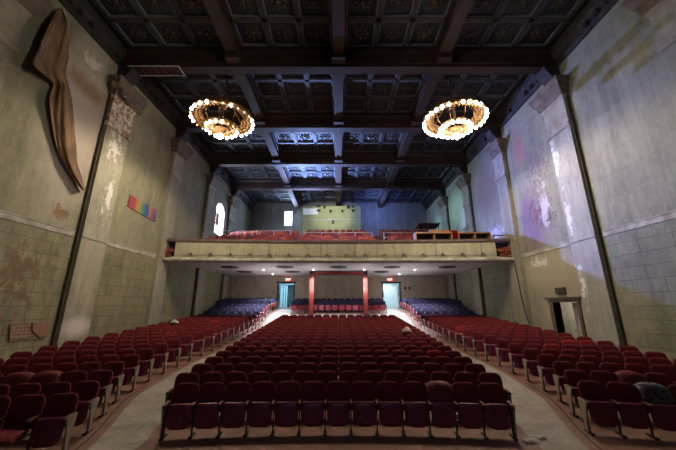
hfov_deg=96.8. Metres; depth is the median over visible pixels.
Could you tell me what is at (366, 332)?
seat
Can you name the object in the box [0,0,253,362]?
wall
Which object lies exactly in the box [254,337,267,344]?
seat
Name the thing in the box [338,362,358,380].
seat
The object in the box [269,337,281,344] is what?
seat
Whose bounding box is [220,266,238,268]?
ceiling vent
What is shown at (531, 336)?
seat
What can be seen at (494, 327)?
seat
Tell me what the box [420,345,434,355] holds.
seat
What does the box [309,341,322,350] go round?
seat
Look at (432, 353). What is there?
seat
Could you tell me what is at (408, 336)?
seat
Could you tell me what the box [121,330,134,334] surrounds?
seat
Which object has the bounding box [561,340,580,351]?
seat
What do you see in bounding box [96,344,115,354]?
seat
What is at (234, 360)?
seat
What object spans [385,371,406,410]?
seat
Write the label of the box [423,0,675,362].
wall
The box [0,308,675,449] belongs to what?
floor
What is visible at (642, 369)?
seat
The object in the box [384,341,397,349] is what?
seat
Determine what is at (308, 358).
seat
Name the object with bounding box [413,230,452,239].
desk
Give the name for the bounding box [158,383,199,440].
seat
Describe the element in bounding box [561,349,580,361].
seat
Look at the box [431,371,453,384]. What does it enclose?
seat
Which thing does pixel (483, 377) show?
seat
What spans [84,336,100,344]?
seat
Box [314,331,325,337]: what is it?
seat
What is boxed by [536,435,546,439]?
paper scrap
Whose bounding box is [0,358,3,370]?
seat
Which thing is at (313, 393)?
seat
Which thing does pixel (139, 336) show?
seat
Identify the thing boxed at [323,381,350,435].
seat
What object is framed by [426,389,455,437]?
seat
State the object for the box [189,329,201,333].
seat
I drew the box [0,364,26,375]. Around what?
seat
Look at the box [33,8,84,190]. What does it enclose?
cloth
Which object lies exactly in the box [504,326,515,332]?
seat
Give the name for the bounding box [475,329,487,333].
seat
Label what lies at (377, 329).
seat
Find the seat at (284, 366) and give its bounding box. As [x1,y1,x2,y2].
[277,362,296,380]
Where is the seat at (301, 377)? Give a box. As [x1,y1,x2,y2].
[293,371,314,410]
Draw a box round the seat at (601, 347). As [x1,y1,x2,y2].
[599,345,623,359]
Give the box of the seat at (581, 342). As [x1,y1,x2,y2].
[579,340,599,351]
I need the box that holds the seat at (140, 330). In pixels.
[135,329,148,333]
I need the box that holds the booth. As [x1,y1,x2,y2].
[302,205,360,234]
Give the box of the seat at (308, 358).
[301,355,318,372]
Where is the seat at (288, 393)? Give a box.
[270,381,300,436]
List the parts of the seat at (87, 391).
seat, backrest, leg, panel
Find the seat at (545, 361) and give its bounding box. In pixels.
[537,354,560,391]
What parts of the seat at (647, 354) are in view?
backrest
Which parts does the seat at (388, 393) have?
leg, backrest, seat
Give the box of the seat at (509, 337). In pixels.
[499,335,512,342]
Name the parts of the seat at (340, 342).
backrest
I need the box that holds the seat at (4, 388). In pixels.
[0,384,9,395]
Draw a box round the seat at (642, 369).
[624,363,649,374]
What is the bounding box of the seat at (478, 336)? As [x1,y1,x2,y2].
[472,331,489,355]
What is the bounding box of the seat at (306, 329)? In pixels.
[304,328,314,334]
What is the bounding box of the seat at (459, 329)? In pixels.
[455,326,465,346]
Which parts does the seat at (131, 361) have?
seat, backrest, panel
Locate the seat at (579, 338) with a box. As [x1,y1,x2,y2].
[576,336,592,344]
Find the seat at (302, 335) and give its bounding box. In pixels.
[299,334,311,341]
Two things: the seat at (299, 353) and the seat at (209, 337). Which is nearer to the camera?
the seat at (299, 353)
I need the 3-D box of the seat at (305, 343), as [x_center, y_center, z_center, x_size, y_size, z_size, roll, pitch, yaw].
[-1.343,4.529,10.456,0.548,0.904,0.422,1,-15,-2]
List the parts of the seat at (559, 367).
panel, backrest, seat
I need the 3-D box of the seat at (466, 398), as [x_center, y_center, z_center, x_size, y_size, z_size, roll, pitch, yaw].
[2.560,3.663,5.973,0.548,0.904,0.422,-1,-15,5]
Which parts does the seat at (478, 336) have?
backrest, seat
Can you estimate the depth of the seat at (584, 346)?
9.66 m
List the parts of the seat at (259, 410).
leg, seat, backrest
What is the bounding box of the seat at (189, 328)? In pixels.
[186,326,197,330]
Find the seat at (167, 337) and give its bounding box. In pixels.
[164,335,177,342]
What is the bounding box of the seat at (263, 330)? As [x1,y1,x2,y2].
[256,328,266,333]
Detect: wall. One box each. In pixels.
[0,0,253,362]
[231,277,445,307]
[249,202,427,235]
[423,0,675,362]
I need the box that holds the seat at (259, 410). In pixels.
[243,381,275,437]
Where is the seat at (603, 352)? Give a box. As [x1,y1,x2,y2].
[601,350,624,362]
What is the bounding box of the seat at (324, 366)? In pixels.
[318,362,337,374]
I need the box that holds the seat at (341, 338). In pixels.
[338,337,351,349]
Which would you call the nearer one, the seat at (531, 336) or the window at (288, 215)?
the seat at (531, 336)
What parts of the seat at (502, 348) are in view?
panel, backrest, seat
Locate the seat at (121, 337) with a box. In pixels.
[115,336,132,345]
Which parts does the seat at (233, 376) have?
backrest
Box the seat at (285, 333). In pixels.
[277,331,288,335]
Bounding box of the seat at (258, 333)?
[251,331,262,336]
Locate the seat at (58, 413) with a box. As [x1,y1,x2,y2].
[26,393,78,449]
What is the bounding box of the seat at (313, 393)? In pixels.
[297,381,325,436]
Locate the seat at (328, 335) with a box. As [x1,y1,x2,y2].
[326,334,337,337]
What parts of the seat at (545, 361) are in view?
panel, backrest, seat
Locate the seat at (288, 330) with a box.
[280,328,290,332]
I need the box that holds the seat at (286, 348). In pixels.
[274,345,289,355]
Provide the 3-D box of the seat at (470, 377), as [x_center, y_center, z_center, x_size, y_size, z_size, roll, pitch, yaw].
[2.883,3.796,6.681,0.548,0.904,0.422,-1,-15,5]
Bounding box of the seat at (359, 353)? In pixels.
[356,350,372,364]
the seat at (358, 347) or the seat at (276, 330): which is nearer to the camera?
the seat at (358, 347)
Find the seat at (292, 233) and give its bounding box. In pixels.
[289,232,294,239]
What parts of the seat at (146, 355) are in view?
seat, backrest, panel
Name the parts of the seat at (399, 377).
backrest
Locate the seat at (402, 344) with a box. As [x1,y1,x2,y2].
[399,341,412,348]
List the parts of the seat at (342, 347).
backrest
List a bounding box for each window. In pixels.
[214,199,225,235]
[284,211,292,224]
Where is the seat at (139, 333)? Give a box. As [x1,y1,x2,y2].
[134,332,148,336]
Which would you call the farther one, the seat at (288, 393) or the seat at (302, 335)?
the seat at (302, 335)
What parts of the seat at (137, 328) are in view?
backrest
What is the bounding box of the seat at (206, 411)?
[187,382,224,438]
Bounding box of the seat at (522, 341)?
[512,339,526,347]
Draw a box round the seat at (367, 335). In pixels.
[365,334,377,341]
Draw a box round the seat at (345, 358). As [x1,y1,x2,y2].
[338,355,356,375]
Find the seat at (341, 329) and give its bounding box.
[338,328,349,337]
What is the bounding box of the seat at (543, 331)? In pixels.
[542,330,555,334]
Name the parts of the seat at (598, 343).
backrest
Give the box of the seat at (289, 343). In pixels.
[279,341,292,349]
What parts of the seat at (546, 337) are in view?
backrest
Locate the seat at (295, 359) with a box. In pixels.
[282,355,299,370]
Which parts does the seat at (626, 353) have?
backrest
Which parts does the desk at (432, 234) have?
panel, lid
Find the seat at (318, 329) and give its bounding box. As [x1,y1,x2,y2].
[315,328,326,332]
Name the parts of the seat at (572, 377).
panel, seat, backrest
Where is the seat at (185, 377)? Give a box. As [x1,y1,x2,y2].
[165,372,198,402]
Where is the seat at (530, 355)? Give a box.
[522,348,545,381]
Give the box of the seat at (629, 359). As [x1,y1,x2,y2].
[624,356,650,371]
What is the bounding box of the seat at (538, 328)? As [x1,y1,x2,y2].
[529,327,542,335]
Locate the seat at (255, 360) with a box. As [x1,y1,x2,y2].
[244,356,261,370]
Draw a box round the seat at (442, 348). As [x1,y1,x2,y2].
[436,345,451,355]
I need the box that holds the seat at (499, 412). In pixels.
[477,383,518,440]
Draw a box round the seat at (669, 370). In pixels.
[650,364,675,383]
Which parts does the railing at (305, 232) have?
rail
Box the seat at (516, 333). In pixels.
[514,332,528,339]
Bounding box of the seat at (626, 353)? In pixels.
[622,350,649,366]
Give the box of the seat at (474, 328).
[467,326,478,330]
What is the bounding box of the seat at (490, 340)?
[483,335,501,360]
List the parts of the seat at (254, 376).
backrest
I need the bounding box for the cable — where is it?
[513,260,530,326]
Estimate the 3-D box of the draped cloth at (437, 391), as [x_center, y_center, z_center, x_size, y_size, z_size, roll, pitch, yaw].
[2.071,3.493,6.146,0.527,0.512,0.296,-1,-15,4]
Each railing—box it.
[223,230,290,234]
[304,232,372,237]
[383,232,414,237]
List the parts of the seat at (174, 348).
seat, backrest, panel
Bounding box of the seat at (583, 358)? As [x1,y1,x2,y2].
[579,355,601,369]
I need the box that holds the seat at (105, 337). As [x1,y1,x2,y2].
[97,336,116,348]
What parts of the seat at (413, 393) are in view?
leg, backrest, seat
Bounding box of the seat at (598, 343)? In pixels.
[596,341,619,351]
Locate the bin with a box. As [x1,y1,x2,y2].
[451,230,457,238]
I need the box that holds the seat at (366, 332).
[364,331,374,337]
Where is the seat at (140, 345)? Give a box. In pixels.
[134,343,150,353]
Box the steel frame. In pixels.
[309,271,367,314]
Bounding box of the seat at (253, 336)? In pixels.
[246,334,258,339]
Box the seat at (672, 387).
[667,384,675,401]
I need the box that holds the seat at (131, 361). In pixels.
[116,354,139,391]
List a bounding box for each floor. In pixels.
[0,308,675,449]
[289,314,387,318]
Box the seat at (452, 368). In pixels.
[443,363,463,382]
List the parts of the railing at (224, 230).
rail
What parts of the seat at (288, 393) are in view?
leg, seat, backrest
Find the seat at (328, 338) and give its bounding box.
[325,337,337,341]
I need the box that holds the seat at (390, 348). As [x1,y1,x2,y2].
[387,345,402,355]
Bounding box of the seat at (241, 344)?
[233,341,247,349]
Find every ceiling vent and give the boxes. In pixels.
[128,65,185,75]
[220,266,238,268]
[276,266,293,268]
[330,266,346,268]
[383,266,400,268]
[438,266,456,268]
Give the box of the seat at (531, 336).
[528,335,543,341]
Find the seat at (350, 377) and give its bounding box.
[339,371,360,410]
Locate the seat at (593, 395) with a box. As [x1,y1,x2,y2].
[577,380,626,437]
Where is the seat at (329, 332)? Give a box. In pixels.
[325,331,337,338]
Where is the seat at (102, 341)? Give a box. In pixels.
[96,340,115,351]
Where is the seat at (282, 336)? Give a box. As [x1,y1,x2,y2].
[273,334,285,340]
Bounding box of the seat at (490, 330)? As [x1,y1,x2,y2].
[488,329,500,335]
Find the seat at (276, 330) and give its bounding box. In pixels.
[268,328,278,333]
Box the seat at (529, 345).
[526,343,542,353]
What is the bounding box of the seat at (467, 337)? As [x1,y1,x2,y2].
[462,328,479,351]
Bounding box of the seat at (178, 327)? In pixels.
[174,326,185,330]
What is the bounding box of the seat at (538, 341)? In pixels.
[528,339,543,348]
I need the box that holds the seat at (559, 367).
[552,361,575,403]
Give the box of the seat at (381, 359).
[377,355,394,370]
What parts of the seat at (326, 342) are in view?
backrest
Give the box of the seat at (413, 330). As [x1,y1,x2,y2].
[411,328,420,333]
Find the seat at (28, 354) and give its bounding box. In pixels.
[2,351,32,367]
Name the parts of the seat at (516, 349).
panel, backrest, seat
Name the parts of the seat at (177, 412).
panel, leg, seat, backrest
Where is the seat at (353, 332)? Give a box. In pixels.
[351,331,362,338]
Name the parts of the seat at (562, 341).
backrest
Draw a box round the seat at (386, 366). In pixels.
[380,362,399,380]
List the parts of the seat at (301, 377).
backrest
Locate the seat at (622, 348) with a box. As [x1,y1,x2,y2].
[619,345,639,355]
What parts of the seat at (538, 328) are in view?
backrest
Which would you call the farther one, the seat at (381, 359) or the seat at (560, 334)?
the seat at (560, 334)
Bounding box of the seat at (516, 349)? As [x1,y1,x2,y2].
[508,343,530,373]
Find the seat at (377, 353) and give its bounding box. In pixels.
[374,350,389,362]
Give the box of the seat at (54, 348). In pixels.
[37,345,57,355]
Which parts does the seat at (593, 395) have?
panel, leg, backrest, seat, armrest, leg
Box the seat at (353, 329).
[350,328,361,332]
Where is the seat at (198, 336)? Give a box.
[187,331,204,355]
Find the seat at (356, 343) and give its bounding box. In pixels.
[354,341,367,351]
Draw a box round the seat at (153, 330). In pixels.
[148,329,162,337]
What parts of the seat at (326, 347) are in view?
backrest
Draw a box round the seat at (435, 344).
[429,341,443,349]
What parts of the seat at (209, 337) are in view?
seat, backrest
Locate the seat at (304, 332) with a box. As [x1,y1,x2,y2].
[302,331,312,337]
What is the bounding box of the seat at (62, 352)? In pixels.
[52,350,75,362]
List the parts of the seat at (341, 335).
backrest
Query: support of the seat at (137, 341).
on the floor at (133, 422)
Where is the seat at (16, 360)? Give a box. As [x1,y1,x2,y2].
[3,357,28,366]
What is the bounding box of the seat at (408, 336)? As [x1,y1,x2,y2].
[405,334,416,340]
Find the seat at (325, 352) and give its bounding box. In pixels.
[322,350,337,357]
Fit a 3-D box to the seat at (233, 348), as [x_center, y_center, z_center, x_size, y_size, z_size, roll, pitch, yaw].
[-3.461,4.347,9.575,0.564,0.904,0.422,2,-15,-6]
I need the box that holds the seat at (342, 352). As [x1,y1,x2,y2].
[338,350,354,367]
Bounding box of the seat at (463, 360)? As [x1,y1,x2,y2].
[453,356,472,371]
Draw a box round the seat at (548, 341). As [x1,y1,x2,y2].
[544,339,561,349]
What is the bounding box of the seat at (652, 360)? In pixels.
[648,357,673,366]
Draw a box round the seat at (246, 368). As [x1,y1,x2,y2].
[235,363,254,381]
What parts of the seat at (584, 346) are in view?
backrest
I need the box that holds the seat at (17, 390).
[0,383,40,429]
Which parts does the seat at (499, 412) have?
leg, backrest, seat, leg, panel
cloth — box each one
[0,372,34,389]
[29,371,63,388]
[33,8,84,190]
[425,381,453,410]
[613,371,647,384]
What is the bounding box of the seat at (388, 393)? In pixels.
[375,381,401,436]
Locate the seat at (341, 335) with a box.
[338,334,350,345]
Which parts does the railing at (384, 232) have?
rail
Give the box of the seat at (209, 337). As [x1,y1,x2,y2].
[197,328,214,351]
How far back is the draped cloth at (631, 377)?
6.69 m
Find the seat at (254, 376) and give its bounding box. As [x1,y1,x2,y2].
[247,371,269,403]
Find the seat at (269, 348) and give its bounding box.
[258,345,273,355]
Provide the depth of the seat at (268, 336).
12.04 m
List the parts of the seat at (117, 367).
seat, backrest, panel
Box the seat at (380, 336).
[378,334,390,340]
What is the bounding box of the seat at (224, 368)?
[213,363,233,382]
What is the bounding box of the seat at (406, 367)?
[401,362,420,380]
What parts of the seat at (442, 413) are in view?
leg, seat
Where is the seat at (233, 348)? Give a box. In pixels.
[225,345,240,355]
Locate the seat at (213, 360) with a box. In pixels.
[204,356,223,371]
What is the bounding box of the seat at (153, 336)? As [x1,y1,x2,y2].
[149,335,163,343]
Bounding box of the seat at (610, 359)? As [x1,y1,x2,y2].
[601,356,624,370]
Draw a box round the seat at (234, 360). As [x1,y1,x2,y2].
[224,356,242,370]
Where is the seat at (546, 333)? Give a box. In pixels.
[543,332,560,342]
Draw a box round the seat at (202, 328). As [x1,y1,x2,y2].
[198,326,209,330]
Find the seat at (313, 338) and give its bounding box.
[311,337,323,346]
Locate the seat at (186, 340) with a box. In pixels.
[175,335,193,360]
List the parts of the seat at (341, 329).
backrest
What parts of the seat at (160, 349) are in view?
seat, backrest, panel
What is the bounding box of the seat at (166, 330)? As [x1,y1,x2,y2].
[163,329,175,335]
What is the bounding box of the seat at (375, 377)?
[362,371,383,410]
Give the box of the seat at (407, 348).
[403,345,418,355]
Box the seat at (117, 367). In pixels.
[101,361,124,403]
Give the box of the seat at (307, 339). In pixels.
[297,337,309,345]
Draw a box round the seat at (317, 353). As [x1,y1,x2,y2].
[304,350,320,364]
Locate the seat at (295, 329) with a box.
[292,328,302,333]
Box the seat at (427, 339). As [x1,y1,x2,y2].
[423,337,436,343]
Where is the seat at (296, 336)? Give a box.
[286,334,298,340]
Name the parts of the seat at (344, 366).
backrest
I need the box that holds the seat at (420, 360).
[415,356,432,370]
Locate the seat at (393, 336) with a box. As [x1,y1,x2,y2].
[391,334,403,340]
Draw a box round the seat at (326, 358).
[320,355,337,365]
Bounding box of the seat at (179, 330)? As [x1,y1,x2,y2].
[176,329,188,335]
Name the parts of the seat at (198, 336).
seat, backrest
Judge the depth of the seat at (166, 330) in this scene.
13.04 m
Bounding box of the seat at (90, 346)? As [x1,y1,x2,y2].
[75,344,96,356]
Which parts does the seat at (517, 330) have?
backrest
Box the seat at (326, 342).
[322,341,337,351]
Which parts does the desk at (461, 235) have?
panel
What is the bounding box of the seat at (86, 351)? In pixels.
[75,349,95,361]
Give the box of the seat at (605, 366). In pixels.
[599,362,623,372]
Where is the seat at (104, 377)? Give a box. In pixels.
[87,369,112,417]
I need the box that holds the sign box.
[554,287,566,293]
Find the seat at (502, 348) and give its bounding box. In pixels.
[495,338,515,366]
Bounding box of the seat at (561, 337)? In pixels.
[560,336,579,348]
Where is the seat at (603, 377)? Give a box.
[589,370,616,397]
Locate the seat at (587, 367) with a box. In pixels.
[576,362,598,380]
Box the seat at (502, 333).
[500,332,513,337]
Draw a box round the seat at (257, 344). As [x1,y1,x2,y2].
[248,341,262,349]
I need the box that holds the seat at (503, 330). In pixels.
[501,329,513,335]
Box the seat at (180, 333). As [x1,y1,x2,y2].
[178,332,190,338]
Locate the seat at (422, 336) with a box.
[418,334,430,339]
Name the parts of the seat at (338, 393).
leg, seat, backrest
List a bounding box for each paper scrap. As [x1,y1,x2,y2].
[522,438,538,443]
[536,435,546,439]
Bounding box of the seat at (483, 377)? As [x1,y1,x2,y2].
[478,372,511,421]
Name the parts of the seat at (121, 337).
backrest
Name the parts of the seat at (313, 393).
leg, seat, backrest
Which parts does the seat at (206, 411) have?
leg, seat, backrest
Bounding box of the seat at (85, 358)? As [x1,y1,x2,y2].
[75,355,97,369]
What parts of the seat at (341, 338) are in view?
backrest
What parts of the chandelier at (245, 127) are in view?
stem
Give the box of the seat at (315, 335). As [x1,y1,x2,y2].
[313,334,324,342]
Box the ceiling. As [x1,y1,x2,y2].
[87,0,589,207]
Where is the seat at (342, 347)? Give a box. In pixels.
[338,345,353,360]
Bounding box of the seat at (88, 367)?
[78,362,100,380]
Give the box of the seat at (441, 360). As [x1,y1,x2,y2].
[434,356,452,370]
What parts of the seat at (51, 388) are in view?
backrest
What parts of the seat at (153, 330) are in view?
backrest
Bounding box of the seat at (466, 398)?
[452,382,482,437]
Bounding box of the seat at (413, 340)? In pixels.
[409,337,422,344]
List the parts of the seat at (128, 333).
backrest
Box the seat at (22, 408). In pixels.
[0,394,45,445]
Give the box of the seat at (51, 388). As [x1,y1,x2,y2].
[18,381,70,439]
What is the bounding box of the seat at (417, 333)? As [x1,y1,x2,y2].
[414,331,425,336]
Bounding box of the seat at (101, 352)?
[96,349,115,361]
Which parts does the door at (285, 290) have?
glass panel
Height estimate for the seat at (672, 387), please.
0.904 m
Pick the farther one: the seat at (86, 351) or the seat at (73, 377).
the seat at (86, 351)
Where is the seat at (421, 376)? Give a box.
[407,371,429,385]
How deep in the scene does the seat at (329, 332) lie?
12.89 m
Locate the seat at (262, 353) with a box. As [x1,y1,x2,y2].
[252,350,268,362]
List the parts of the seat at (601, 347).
backrest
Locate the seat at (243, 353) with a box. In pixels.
[234,350,250,362]
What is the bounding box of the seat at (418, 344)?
[414,341,428,349]
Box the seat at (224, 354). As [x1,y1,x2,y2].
[215,350,232,360]
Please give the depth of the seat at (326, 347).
9.95 m
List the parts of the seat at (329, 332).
backrest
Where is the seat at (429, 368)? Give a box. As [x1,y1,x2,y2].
[422,363,441,380]
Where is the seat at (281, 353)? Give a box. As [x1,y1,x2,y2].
[269,350,285,362]
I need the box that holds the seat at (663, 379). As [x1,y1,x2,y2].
[644,372,673,386]
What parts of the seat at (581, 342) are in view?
backrest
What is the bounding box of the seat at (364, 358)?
[358,355,375,372]
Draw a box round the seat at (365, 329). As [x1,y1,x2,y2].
[362,328,372,334]
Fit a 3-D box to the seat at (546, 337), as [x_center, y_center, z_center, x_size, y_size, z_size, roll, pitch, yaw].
[8.009,4.582,11.072,0.548,0.904,0.422,-3,-15,12]
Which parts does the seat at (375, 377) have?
backrest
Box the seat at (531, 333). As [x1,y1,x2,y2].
[528,332,542,336]
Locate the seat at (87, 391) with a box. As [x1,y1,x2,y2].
[70,380,99,435]
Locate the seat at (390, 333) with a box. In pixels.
[388,331,399,335]
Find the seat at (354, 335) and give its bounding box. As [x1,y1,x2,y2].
[352,334,363,342]
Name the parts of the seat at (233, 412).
leg, seat, backrest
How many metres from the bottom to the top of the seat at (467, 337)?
0.904 m
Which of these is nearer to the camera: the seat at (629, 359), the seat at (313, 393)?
the seat at (313, 393)
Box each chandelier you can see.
[189,74,253,139]
[423,74,488,139]
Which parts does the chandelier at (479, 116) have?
stem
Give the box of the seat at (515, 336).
[513,335,527,343]
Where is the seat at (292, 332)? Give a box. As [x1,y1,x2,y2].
[289,331,300,335]
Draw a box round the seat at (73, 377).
[60,370,87,390]
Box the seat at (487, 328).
[479,326,490,330]
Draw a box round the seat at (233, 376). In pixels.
[219,371,245,417]
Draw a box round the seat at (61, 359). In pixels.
[52,356,75,370]
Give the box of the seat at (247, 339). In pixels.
[240,337,253,343]
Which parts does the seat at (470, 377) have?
backrest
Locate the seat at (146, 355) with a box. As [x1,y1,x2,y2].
[131,348,154,381]
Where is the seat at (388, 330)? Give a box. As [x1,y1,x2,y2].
[386,328,396,332]
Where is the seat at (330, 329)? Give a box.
[327,328,337,331]
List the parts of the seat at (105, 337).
backrest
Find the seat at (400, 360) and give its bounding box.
[395,356,413,370]
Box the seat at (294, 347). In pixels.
[291,345,305,356]
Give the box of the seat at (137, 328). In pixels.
[134,327,147,335]
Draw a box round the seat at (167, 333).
[163,332,176,337]
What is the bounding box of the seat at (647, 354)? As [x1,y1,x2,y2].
[644,351,674,367]
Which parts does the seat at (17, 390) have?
backrest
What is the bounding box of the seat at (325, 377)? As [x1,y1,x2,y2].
[316,371,337,410]
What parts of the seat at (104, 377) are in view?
backrest, seat, panel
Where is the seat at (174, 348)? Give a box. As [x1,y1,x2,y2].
[161,338,181,366]
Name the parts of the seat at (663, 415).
backrest, seat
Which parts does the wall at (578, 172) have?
cap cornice, cap cornice, cap cornice, cornice, cap cornice, cap cornice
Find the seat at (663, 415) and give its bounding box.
[636,387,675,430]
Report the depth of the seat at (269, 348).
9.87 m
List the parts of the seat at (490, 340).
panel, backrest, seat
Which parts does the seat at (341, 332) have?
backrest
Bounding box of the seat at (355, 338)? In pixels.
[353,337,365,346]
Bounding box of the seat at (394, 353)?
[391,350,407,362]
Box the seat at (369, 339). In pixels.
[367,337,379,345]
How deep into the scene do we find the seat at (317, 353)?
9.20 m
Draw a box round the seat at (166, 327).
[161,326,172,332]
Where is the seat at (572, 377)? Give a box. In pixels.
[564,369,589,417]
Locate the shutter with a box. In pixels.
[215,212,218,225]
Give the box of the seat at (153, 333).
[148,332,162,339]
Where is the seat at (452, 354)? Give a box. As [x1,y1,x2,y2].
[444,350,461,360]
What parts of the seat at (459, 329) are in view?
backrest, seat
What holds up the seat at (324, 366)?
on the floor at (133, 422)
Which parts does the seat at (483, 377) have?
backrest, panel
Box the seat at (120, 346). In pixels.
[116,344,133,353]
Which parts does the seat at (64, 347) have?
backrest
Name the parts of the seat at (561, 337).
backrest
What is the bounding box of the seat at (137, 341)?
[133,339,148,348]
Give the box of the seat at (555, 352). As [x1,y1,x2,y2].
[541,348,560,359]
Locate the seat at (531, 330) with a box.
[528,329,541,333]
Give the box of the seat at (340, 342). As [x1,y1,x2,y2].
[338,341,352,354]
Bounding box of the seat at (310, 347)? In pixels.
[307,345,321,354]
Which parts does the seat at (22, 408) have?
seat, backrest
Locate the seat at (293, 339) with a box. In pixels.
[283,337,295,344]
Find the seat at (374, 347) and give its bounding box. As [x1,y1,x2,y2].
[371,345,385,356]
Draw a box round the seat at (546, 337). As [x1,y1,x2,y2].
[544,336,561,345]
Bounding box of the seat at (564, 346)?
[561,344,580,354]
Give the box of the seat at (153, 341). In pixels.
[150,339,164,347]
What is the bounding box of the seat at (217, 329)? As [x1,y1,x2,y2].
[211,326,221,346]
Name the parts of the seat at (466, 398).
leg, backrest, seat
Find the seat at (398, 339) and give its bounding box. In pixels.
[395,337,407,344]
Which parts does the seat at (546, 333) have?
backrest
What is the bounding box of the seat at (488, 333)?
[486,332,498,338]
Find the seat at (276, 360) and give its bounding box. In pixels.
[263,356,281,370]
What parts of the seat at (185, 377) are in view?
panel, backrest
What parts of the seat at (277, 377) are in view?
backrest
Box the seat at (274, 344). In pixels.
[264,341,277,348]
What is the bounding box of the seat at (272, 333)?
[264,331,275,336]
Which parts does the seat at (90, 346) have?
backrest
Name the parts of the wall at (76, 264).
cap cornice, cap cornice, cornice, cap cornice, cap cornice, cap cornice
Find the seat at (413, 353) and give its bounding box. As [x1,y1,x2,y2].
[408,350,424,362]
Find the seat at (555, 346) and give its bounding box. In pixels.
[543,344,560,353]
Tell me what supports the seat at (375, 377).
on the floor at (133, 422)
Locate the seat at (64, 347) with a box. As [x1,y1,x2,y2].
[53,345,77,359]
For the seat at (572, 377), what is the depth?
6.88 m
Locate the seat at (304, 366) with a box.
[298,362,316,380]
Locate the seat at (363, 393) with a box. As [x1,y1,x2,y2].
[350,381,375,435]
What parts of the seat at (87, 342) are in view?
backrest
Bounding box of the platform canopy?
[414,223,439,231]
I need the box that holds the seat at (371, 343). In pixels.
[369,341,382,350]
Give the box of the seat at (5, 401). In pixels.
[0,396,10,428]
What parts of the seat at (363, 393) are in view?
leg, backrest, seat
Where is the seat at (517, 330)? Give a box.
[514,329,528,337]
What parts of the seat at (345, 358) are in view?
backrest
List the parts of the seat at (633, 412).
backrest, seat, armrest, leg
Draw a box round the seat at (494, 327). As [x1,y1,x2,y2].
[491,326,502,330]
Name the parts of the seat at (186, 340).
seat, backrest, panel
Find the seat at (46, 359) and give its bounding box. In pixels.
[26,356,52,371]
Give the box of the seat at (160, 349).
[146,343,168,373]
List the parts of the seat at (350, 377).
backrest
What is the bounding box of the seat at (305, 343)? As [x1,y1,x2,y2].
[294,341,307,350]
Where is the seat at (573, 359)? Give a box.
[558,354,578,367]
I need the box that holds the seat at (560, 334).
[558,333,572,339]
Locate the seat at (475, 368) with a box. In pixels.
[464,363,485,384]
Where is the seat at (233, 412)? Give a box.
[215,381,250,437]
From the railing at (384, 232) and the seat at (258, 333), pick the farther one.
the railing at (384, 232)
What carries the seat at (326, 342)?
on the floor at (133, 422)
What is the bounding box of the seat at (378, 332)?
[376,331,387,335]
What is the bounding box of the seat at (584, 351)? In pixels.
[581,349,601,361]
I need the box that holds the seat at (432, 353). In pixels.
[426,350,442,362]
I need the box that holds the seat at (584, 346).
[580,344,601,356]
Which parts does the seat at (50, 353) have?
backrest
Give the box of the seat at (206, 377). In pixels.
[191,372,222,421]
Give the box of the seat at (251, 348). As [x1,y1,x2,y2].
[242,345,256,355]
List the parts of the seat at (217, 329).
seat, backrest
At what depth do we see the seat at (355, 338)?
11.41 m
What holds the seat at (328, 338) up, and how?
on the floor at (133, 422)
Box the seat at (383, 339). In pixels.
[381,337,393,344]
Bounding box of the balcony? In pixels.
[162,236,514,276]
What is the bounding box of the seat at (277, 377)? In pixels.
[270,371,291,410]
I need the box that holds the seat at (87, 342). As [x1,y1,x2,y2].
[77,340,97,351]
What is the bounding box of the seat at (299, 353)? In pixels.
[287,350,302,362]
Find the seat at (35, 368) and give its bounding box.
[27,363,52,373]
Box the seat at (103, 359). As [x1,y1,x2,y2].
[98,354,118,367]
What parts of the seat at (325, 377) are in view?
backrest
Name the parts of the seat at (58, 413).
leg, armrest, seat, backrest, armrest, panel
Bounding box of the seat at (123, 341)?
[115,339,132,349]
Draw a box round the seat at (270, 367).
[256,362,275,380]
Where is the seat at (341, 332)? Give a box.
[338,331,350,341]
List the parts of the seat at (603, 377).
backrest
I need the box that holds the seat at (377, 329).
[374,328,384,333]
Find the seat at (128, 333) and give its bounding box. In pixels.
[116,332,133,342]
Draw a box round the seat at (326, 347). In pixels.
[321,345,337,356]
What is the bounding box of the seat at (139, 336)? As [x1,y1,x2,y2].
[133,335,148,341]
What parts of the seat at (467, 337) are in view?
backrest, seat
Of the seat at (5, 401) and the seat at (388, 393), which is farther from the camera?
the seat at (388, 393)
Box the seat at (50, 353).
[27,350,54,366]
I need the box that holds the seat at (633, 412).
[606,381,659,439]
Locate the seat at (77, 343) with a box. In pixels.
[57,341,80,351]
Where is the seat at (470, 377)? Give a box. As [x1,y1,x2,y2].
[454,372,478,417]
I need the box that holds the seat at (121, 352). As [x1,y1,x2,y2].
[116,348,135,359]
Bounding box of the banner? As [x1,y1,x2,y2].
[127,195,156,221]
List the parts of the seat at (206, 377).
backrest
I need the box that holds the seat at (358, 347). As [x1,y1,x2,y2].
[355,345,369,356]
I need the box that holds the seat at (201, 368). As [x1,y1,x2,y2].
[191,363,212,384]
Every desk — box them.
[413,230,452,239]
[457,232,491,238]
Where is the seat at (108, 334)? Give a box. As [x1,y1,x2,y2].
[104,333,118,339]
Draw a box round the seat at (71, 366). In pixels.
[53,362,77,372]
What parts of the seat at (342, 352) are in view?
backrest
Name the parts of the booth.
white panel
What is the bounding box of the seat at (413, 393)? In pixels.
[400,381,428,436]
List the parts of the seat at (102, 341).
backrest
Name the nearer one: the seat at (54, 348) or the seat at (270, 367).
the seat at (270, 367)
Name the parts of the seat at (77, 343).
backrest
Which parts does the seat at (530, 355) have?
panel, backrest, seat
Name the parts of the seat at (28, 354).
backrest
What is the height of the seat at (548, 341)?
0.904 m
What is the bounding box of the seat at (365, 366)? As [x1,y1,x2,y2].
[360,362,378,380]
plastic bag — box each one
[402,327,411,332]
[633,382,675,411]
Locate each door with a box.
[276,282,295,307]
[381,282,400,307]
[544,296,586,341]
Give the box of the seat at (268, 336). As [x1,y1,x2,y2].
[260,334,271,340]

